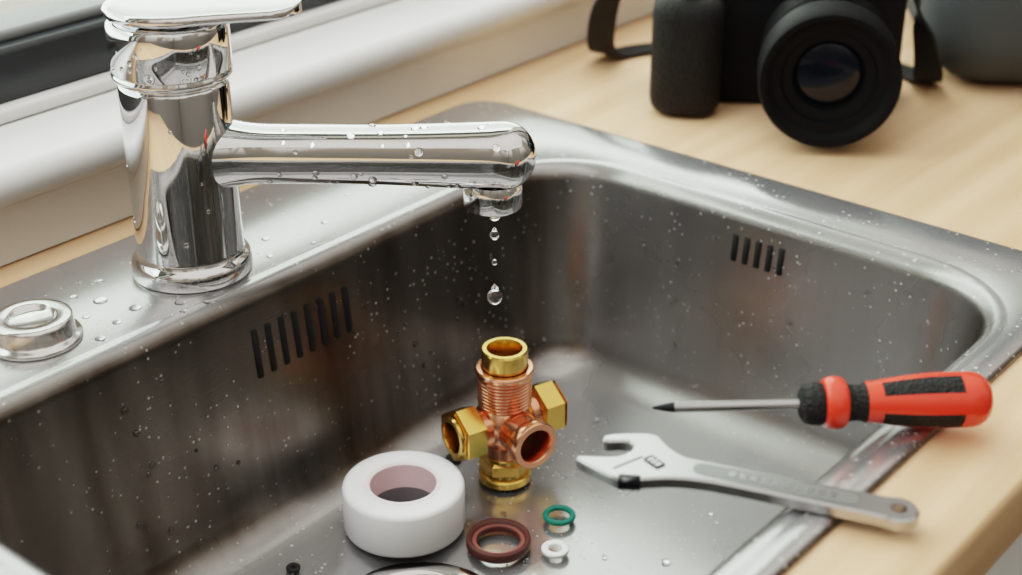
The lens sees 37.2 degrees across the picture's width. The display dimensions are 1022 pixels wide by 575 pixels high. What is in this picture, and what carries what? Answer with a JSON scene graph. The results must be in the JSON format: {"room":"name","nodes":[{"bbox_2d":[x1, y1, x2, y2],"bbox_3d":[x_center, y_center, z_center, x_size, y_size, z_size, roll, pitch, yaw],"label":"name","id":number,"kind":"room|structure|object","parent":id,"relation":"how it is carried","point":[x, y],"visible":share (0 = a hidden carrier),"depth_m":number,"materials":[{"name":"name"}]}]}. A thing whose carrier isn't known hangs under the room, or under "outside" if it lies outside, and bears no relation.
{"room":"kitchen","nodes":[
{"label":"kitchen","id":0,"kind":"room"},
{"bbox_2d":[0,0,651,266],"bbox_3d":[-0.105,-0.482,0.880,0.240,2.500,3.680,21,33,35],"label":"wall","id":1,"kind":"structure","parent":0,"point":[5,5],"depth_m":0.94,"materials":[{"name":"white paint"}]},
{"bbox_2d":[0,0,394,124],"bbox_3d":[-0.187,-0.589,0.612,0.054,1.027,1.760,21,33,35],"label":"window","id":2,"kind":"structure","parent":1,"relation":"in","point":[53,53],"depth_m":0.77,"materials":[{"name":"black"}]},
{"bbox_2d":[0,0,654,266],"bbox_3d":[-0.148,-0.092,0.827,0.051,0.053,1.840,21,33,35],"label":"window sill","id":3,"kind":"structure","parent":1,"relation":"attached to","point":[64,175],"depth_m":0.85,"materials":[{"name":"white paint"}]},
{"bbox_2d":[490,227,498,239],"bbox_3d":[-0.008,-0.025,0.701,0.004,0.006,0.004,21,33,35],"label":"water droplet","id":4,"kind":"object","parent":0,"point":[494,234],"visible":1,"depth_m":0.70,"materials":[{"name":"white"}]},
{"bbox_2d":[487,284,501,304],"bbox_3d":[-0.008,0.003,0.715,0.007,0.011,0.007,21,33,35],"label":"water droplet","id":5,"kind":"object","parent":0,"point":[494,296],"visible":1,"depth_m":0.71,"materials":[{"name":"white"}]},
{"label":"floor","id":6,"kind":"structure","parent":0,"visible":0},
{"bbox_2d":[985,533,1021,574],"bbox_3d":[0.263,0.290,1.162,0.448,0.868,3.008,21,33,35],"label":"base cabinet","id":7,"kind":"object","parent":6,"relation":"on","point":[1010,562],"visible":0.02,"depth_m":0.61,"materials":[{"name":"white laminate"}]},
{"bbox_2d":[0,8,1021,574],"bbox_3d":[0.262,-0.112,0.960,0.448,0.032,3.040,21,33,35],"label":"countertop","id":8,"kind":"structure","parent":7,"relation":"on","point":[948,155],"depth_m":0.82,"materials":[{"name":"brown wood"}]},
{"bbox_2d":[0,101,1021,574],"bbox_3d":[-0.027,0.086,0.683,0.385,0.145,0.490,21,33,35],"label":"sink","id":9,"kind":"object","parent":8,"relation":"in","point":[221,431],"visible":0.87,"depth_m":0.75,"materials":[{"name":"silver metal"}]},
{"bbox_2d":[0,298,83,360],"bbox_3d":[-0.204,0.017,0.648,0.041,0.011,0.041,21,33,35],"label":"plug","id":10,"kind":"object","parent":9,"relation":"on","point":[38,328],"visible":1,"depth_m":0.64,"materials":[{"name":"silver metal"}]},
{"bbox_2d":[286,562,300,572],"bbox_3d":[-0.101,0.130,0.706,0.007,0.002,0.007,21,33,35],"label":"washer","id":11,"kind":"object","parent":9,"relation":"in","point":[293,567],"visible":1,"depth_m":0.70,"materials":[{"name":"black rubber"}]},
{"bbox_2d":[101,0,535,293],"bbox_3d":[-0.083,-0.068,0.687,0.188,0.129,0.056,-2,27,-3],"label":"kitchen faucet","id":12,"kind":"object","parent":9,"relation":"on","point":[188,159],"visible":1,"depth_m":0.67,"materials":[{"name":"silver metal"}]},
{"bbox_2d":[488,217,499,220],"bbox_3d":[-0.008,-0.034,0.697,0.006,0.008,0.006,21,33,35],"label":"water droplet","id":13,"kind":"object","parent":12,"relation":"attached to","point":[490,218],"visible":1,"depth_m":0.69,"materials":[{"name":"white"}]},
{"bbox_2d":[342,451,464,557],"bbox_3d":[-0.052,0.104,0.733,0.059,0.024,0.059,21,33,35],"label":"tape roll","id":14,"kind":"object","parent":9,"relation":"in","point":[397,504],"visible":1,"depth_m":0.72,"materials":[{"name":"white plastic"}]},
{"bbox_2d":[446,453,459,462],"bbox_3d":[-0.030,0.088,0.788,0.008,0.002,0.008,21,33,35],"label":"washer","id":15,"kind":"object","parent":9,"relation":"in","point":[448,457],"visible":0.33,"depth_m":0.79,"materials":[{"name":"black"}]},
{"bbox_2d":[466,518,530,563],"bbox_3d":[-0.006,0.120,0.722,0.031,0.005,0.031,21,33,35],"label":"ring","id":16,"kind":"object","parent":9,"relation":"in","point":[478,530],"visible":1,"depth_m":0.72,"materials":[{"name":"red rubber"}]},
{"bbox_2d":[441,337,566,490],"bbox_3d":[0.000,0.065,0.753,0.062,0.075,0.044,-16,31,-28],"label":"pipe fitting","id":17,"kind":"object","parent":9,"relation":"in","point":[513,424],"visible":1,"depth_m":0.74,"materials":[{"name":"brown metal"}]},
{"bbox_2d":[541,539,568,558],"bbox_3d":[0.021,0.124,0.718,0.013,0.002,0.013,21,33,35],"label":"washer","id":18,"kind":"object","parent":9,"relation":"in","point":[564,546],"visible":1,"depth_m":0.72,"materials":[{"name":"white plastic"}]},
{"bbox_2d":[543,504,575,525],"bbox_3d":[0.024,0.111,0.742,0.016,0.003,0.016,21,33,35],"label":"rubber o-ring","id":19,"kind":"object","parent":9,"relation":"in","point":[547,511],"visible":1,"depth_m":0.74,"materials":[{"name":"teal rubber"}]},
{"bbox_2d":[576,434,919,531],"bbox_3d":[0.085,0.069,0.552,0.123,0.006,0.034,7,28,13],"label":"wrench","id":20,"kind":"object","parent":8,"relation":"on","point":[649,463],"visible":1,"depth_m":0.55,"materials":[{"name":"silver metal"}]},
{"bbox_2d":[587,0,942,147],"bbox_3d":[0.158,-0.169,0.925,0.234,0.099,0.195,21,33,35],"label":"camera","id":21,"kind":"object","parent":8,"relation":"on","point":[825,73],"visible":1,"depth_m":0.86,"materials":[{"name":"black plastic"}]},
{"bbox_2d":[652,371,993,429],"bbox_3d":[0.119,0.044,0.582,0.132,0.022,0.022,-1,27,-2],"label":"screwdriver","id":22,"kind":"object","parent":8,"relation":"on","point":[963,399],"visible":1,"depth_m":0.58,"materials":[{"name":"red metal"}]},
{"bbox_2d":[907,0,1021,82],"bbox_3d":[0.383,-0.259,0.963,0.244,0.226,0.205,2,27,4],"label":"bowl","id":23,"kind":"object","parent":8,"relation":"on","point":[977,40],"visible":0.84,"depth_m":0.92,"materials":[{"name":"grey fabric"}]}
]}

